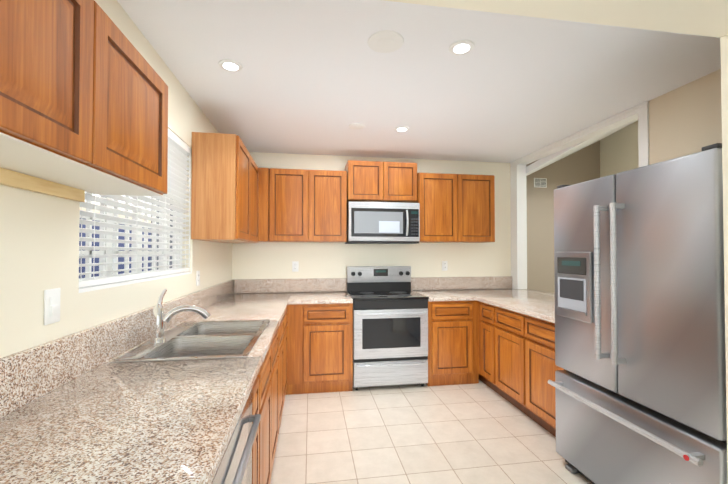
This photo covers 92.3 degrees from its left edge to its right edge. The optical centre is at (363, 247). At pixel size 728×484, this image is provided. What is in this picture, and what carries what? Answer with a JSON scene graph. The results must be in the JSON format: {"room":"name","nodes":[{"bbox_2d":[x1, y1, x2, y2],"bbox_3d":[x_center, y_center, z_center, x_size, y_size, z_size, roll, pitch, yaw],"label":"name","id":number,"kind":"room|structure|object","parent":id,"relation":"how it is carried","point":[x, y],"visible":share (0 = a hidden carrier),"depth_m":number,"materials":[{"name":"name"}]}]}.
{"room":"kitchen","nodes":[
{"label":"kitchen","id":0,"kind":"room"},
{"bbox_2d":[0,0,231,357],"bbox_3d":[-0.970,0.108,0.130,0.120,2.520,7.970,0,-1,-9],"label":"wall","id":1,"kind":"structure","parent":0,"point":[39,243],"depth_m":1.28,"materials":[{"name":"beige paint"}]},
{"bbox_2d":[44,288,60,324],"bbox_3d":[-1.067,0.202,1.199,0.010,0.118,0.072,0,-1,-9],"label":"light switch","id":2,"kind":"object","parent":1,"relation":"attached to","point":[51,306],"visible":1,"depth_m":1.19,"materials":[{"name":"white plastic"}]},
{"bbox_2d":[0,0,167,201],"bbox_3d":[-0.892,-0.443,0.958,0.277,0.527,1.035,0,-1,-9],"label":"upper cabinet","id":3,"kind":"object","parent":1,"relation":"attached to","point":[83,97],"visible":1,"depth_m":0.96,"materials":[{"name":"brown wood"}]},
{"bbox_2d":[79,192,191,292],"bbox_3d":[-1.247,-0.282,1.981,0.109,0.940,1.300,0,-1,-9],"label":"window","id":4,"kind":"structure","parent":1,"relation":"in","point":[102,267],"depth_m":1.86,"materials":[{"name":"glass"}]},
{"bbox_2d":[79,129,191,287],"bbox_3d":[-1.223,-0.290,1.985,0.062,0.920,1.276,0,-1,-9],"label":"window blinds","id":5,"kind":"object","parent":4,"relation":"attached to","point":[179,150],"visible":0.52,"depth_m":1.96,"materials":[{"name":"white plastic"}]},
{"bbox_2d":[196,270,199,285],"bbox_3d":[-1.305,0.245,2.753,0.008,0.118,0.072,0,-1,-9],"label":"electrical outlet","id":6,"kind":"object","parent":1,"relation":"attached to","point":[197,278],"visible":1,"depth_m":2.74,"materials":[{"name":"white plastic"}]},
{"bbox_2d":[191,132,250,242],"bbox_3d":[-1.157,-0.453,2.880,0.334,0.800,0.525,0,-1,-9],"label":"upper cabinet","id":7,"kind":"object","parent":1,"relation":"attached to","point":[229,191],"depth_m":2.63,"materials":[{"name":"brown wood"}]},
{"bbox_2d":[251,157,258,242],"bbox_3d":[-1.236,-0.445,3.399,0.334,0.800,0.525,0,-1,-9],"label":"upper cabinet","id":8,"kind":"object","parent":1,"relation":"attached to","point":[254,168],"depth_m":3.42,"materials":[{"name":"brown wood"}]},
{"bbox_2d":[232,152,512,292],"bbox_3d":[0.247,0.174,4.286,3.540,2.520,0.120,0,-1,-9],"label":"wall","id":9,"kind":"structure","parent":0,"point":[265,260],"depth_m":4.22,"materials":[{"name":"beige paint"}]},
{"bbox_2d":[259,168,268,241],"bbox_3d":[-1.252,-0.448,3.834,0.434,0.780,0.337,0,-1,-9],"label":"upper cabinet","id":10,"kind":"object","parent":9,"relation":"attached to","point":[263,172],"depth_m":3.69,"materials":[{"name":"brown wood"}]},
{"bbox_2d":[292,261,298,271],"bbox_3d":[-0.797,0.226,4.060,0.072,0.118,0.008,0,-1,-9],"label":"electrical outlet","id":11,"kind":"object","parent":9,"relation":"attached to","point":[295,266],"visible":1,"depth_m":4.06,"materials":[{"name":"white plastic"}]},
{"bbox_2d":[269,168,346,242],"bbox_3d":[-0.622,-0.446,3.926,0.830,0.780,0.344,0,-1,-9],"label":"upper cabinet","id":12,"kind":"object","parent":9,"relation":"attached to","point":[309,206],"visible":0.98,"depth_m":3.76,"materials":[{"name":"brown wood"}]},
{"bbox_2d":[345,160,416,202],"bbox_3d":[0.191,-0.734,4.055,0.791,0.440,0.344,0,-1,-9],"label":"upper cabinet","id":13,"kind":"object","parent":9,"relation":"attached to","point":[373,181],"visible":0.96,"depth_m":3.89,"materials":[{"name":"brown wood"}]},
{"bbox_2d":[345,201,419,243],"bbox_3d":[0.200,-0.264,3.990,0.791,0.448,0.461,0,-1,-9],"label":"microwave","id":14,"kind":"object","parent":13,"relation":"attached to","point":[383,222],"visible":1,"depth_m":3.81,"materials":[{"name":"grey metal"}]},
{"bbox_2d":[442,261,447,270],"bbox_3d":[1.002,0.232,4.335,0.072,0.118,0.008,0,-1,-9],"label":"electrical outlet","id":15,"kind":"object","parent":9,"relation":"attached to","point":[444,265],"visible":1,"depth_m":4.33,"materials":[{"name":"white plastic"}]},
{"bbox_2d":[415,173,494,242],"bbox_3d":[1.051,-0.450,4.181,0.925,0.785,0.344,0,-1,-9],"label":"upper cabinet","id":16,"kind":"object","parent":9,"relation":"attached to","point":[457,208],"visible":0.92,"depth_m":4.01,"materials":[{"name":"brown wood"}]},
{"bbox_2d":[117,0,720,162],"bbox_3d":[0.437,-1.152,2.661,3.660,0.080,3.430,0,-1,-9],"label":"ceiling","id":17,"kind":"structure","parent":0,"point":[314,77],"depth_m":2.24,"materials":[{"name":"white paint"}]},
{"bbox_2d":[218,59,242,71],"bbox_3d":[-0.820,-1.114,2.150,0.140,0.010,0.140,0,-1,-9],"label":"recessed light","id":18,"kind":"object","parent":17,"relation":"in","point":[230,65],"visible":1,"depth_m":2.13,"materials":[{"name":"white"}]},
{"bbox_2d":[348,123,364,128],"bbox_3d":[-0.069,-1.098,3.184,0.150,0.010,0.150,0,-1,-9],"label":"recessed light","id":19,"kind":"object","parent":17,"relation":"in","point":[356,126],"visible":1,"depth_m":3.17,"materials":[{"name":"white plastic"}]},
{"bbox_2d":[367,30,403,52],"bbox_3d":[0.118,-1.118,1.912,0.200,0.010,0.200,0,-1,-9],"label":"ceiling speaker","id":20,"kind":"object","parent":17,"relation":"in","point":[386,41],"visible":1,"depth_m":1.90,"materials":[{"name":"white plastic"}]},
{"bbox_2d":[394,126,408,131],"bbox_3d":[0.353,-1.097,3.254,0.140,0.010,0.140,0,-1,-9],"label":"recessed light","id":21,"kind":"object","parent":17,"relation":"in","point":[401,128],"visible":0.98,"depth_m":3.24,"materials":[{"name":"white"}]},
{"bbox_2d":[449,40,474,54],"bbox_3d":[0.548,-1.117,1.962,0.140,0.010,0.140,0,-1,-9],"label":"recessed light","id":22,"kind":"object","parent":17,"relation":"in","point":[460,47],"visible":1,"depth_m":1.95,"materials":[{"name":"white"}]},
{"bbox_2d":[270,380,591,483],"bbox_3d":[1.554,1.429,2.330,10.000,0.050,11.600,0,-1,-9],"label":"floor","id":23,"kind":"structure","parent":0,"point":[480,432],"depth_m":2.54,"materials":[{"name":"tile"}]},
{"bbox_2d":[178,312,286,459],"bbox_3d":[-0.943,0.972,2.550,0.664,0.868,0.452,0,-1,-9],"label":"base cabinet","id":24,"kind":"object","parent":23,"relation":"on","point":[275,361],"depth_m":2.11,"materials":[{"name":"brown wood"}]},
{"bbox_2d":[212,390,260,483],"bbox_3d":[-0.670,0.948,0.957,0.686,0.867,0.596,0,-1,-9],"label":"dishwasher","id":25,"kind":"object","parent":23,"relation":"on","point":[235,466],"visible":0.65,"depth_m":1.03,"materials":[{"name":"silver metal"}]},
{"bbox_2d":[252,364,262,483],"bbox_3d":[-0.759,0.953,1.344,0.664,0.868,0.188,0,-1,-9],"label":"base cabinet","id":26,"kind":"object","parent":23,"relation":"on","point":[257,389],"depth_m":1.46,"materials":[{"name":"brown wood"}]},
{"bbox_2d":[285,305,290,347],"bbox_3d":[-1.010,0.979,2.990,0.664,0.868,0.438,0,-1,-9],"label":"base cabinet","id":27,"kind":"object","parent":23,"relation":"on","point":[288,309],"depth_m":3.36,"materials":[{"name":"brown wood"}]},
{"bbox_2d":[291,303,352,394],"bbox_3d":[-0.480,0.991,3.722,0.646,0.868,0.691,0,-1,-9],"label":"base cabinet","id":28,"kind":"object","parent":23,"relation":"on","point":[321,334],"depth_m":3.39,"materials":[{"name":"brown wood"}]},
{"bbox_2d":[0,284,291,483],"bbox_3d":[-0.900,0.435,2.296,0.670,0.195,3.360,0,-1,-9],"label":"countertop","id":29,"kind":"structure","parent":28,"relation":"on","point":[77,408],"depth_m":1.04,"materials":[{"name":"stone"}]},
{"bbox_2d":[150,289,210,342],"bbox_3d":[-0.952,0.352,1.835,0.273,0.253,0.160,0,-1,-9],"label":"faucet","id":30,"kind":"object","parent":29,"relation":"on","point":[159,319],"visible":1,"depth_m":1.78,"materials":[{"name":"silver metal"}]},
{"bbox_2d":[110,319,269,362],"bbox_3d":[-0.839,0.568,1.895,0.543,0.176,0.846,0,-1,-9],"label":"sink","id":31,"kind":"object","parent":29,"relation":"in","point":[195,340],"visible":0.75,"depth_m":1.87,"materials":[{"name":"silver metal"}]},
{"bbox_2d":[347,266,428,389],"bbox_3d":[0.228,0.824,3.792,0.774,1.205,0.740,0,-1,-9],"label":"range","id":32,"kind":"object","parent":23,"relation":"on","point":[390,327],"visible":0.98,"depth_m":3.49,"materials":[{"name":"silver metal"}]},
{"bbox_2d":[426,300,478,385],"bbox_3d":[0.878,0.994,3.929,0.556,0.868,0.691,0,-1,-9],"label":"base cabinet","id":33,"kind":"object","parent":23,"relation":"on","point":[453,326],"depth_m":3.59,"materials":[{"name":"brown wood"}]},
{"bbox_2d":[220,277,475,304],"bbox_3d":[0.327,0.460,3.858,3.569,0.195,0.739,0,-1,-9],"label":"countertop","id":34,"kind":"structure","parent":33,"relation":"on","point":[306,290],"depth_m":4.04,"materials":[{"name":"stone"}]},
{"bbox_2d":[464,276,554,322],"bbox_3d":[1.700,0.453,3.382,1.000,0.195,1.997,0,-1,-9],"label":"countertop","id":35,"kind":"structure","parent":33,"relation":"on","point":[497,291],"depth_m":3.56,"materials":[{"name":"stone"}]},
{"bbox_2d":[479,302,490,387],"bbox_3d":[1.618,0.987,3.499,0.819,0.868,0.265,0,-1,-9],"label":"base cabinet","id":36,"kind":"object","parent":23,"relation":"on","point":[484,309],"depth_m":3.51,"materials":[{"name":"brown wood"}]},
{"bbox_2d":[491,305,522,411],"bbox_3d":[1.674,0.982,3.136,0.819,0.868,0.468,0,-1,-9],"label":"base cabinet","id":37,"kind":"object","parent":23,"relation":"on","point":[508,355],"depth_m":3.10,"materials":[{"name":"brown wood"}]},
{"bbox_2d":[523,314,564,436],"bbox_3d":[1.749,0.974,2.642,0.819,0.868,0.532,0,-1,-9],"label":"base cabinet","id":38,"kind":"object","parent":23,"relation":"on","point":[539,404],"depth_m":2.67,"materials":[{"name":"brown wood"}]},
{"bbox_2d":[548,143,727,483],"bbox_3d":[1.712,0.494,1.890,0.945,1.804,0.942,0,-1,-9],"label":"fridge","id":39,"kind":"object","parent":23,"relation":"on","point":[639,384],"visible":0.98,"depth_m":1.68,"materials":[{"name":"silver metal"}]},
{"bbox_2d":[384,0,727,37],"bbox_3d":[0.115,-0.931,0.955,2.270,0.415,0.160,0,-1,-9],"label":"wall","id":40,"kind":"structure","parent":0,"point":[709,18],"depth_m":1.07,"materials":[{"name":"beige paint"}]},
{"bbox_2d":[720,34,727,475],"bbox_3d":[1.865,0.126,1.205,1.270,2.520,0.160,0,-1,-9],"label":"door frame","id":41,"kind":"structure","parent":40,"relation":"attached to","point":[724,70],"depth_m":1.19,"materials":[{"name":"beige paint"}]},
{"bbox_2d":[526,119,637,175],"bbox_3d":[3.269,-1.606,3.703,2.250,1.633,4.300,0,-1,-9],"label":"ceiling","id":42,"kind":"structure","parent":0,"point":[539,164],"depth_m":4.26,"materials":[{"name":"white paint"}]},
{"bbox_2d":[510,69,721,293],"bbox_3d":[2.182,-0.587,2.949,0.130,4.000,3.370,0,-1,-9],"label":"wall","id":43,"kind":"structure","parent":0,"point":[615,152],"depth_m":4.37,"materials":[{"name":"beige paint"}]},
{"bbox_2d":[534,178,546,187],"bbox_3d":[2.877,-1.048,5.699,0.220,0.150,0.015,0,-1,-9],"label":"air vent","id":44,"kind":"object","parent":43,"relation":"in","point":[540,182],"visible":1,"depth_m":5.70,"materials":[{"name":"white plastic"}]},
{"bbox_2d":[516,100,648,166],"bbox_3d":[2.028,-0.373,3.491,0.020,1.450,1.725,0,-1,-9],"label":"trim","id":45,"kind":"structure","parent":43,"relation":"attached to","point":[641,110],"depth_m":2.82,"materials":[{"name":"white paint"}]},
{"label":"outside","id":46,"kind":"structure","parent":0,"visible":0},
{"bbox_2d":[79,192,150,277],"bbox_3d":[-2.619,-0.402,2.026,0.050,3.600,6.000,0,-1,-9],"label":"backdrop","id":47,"kind":"structure","parent":46,"point":[120,266],"depth_m":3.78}
]}

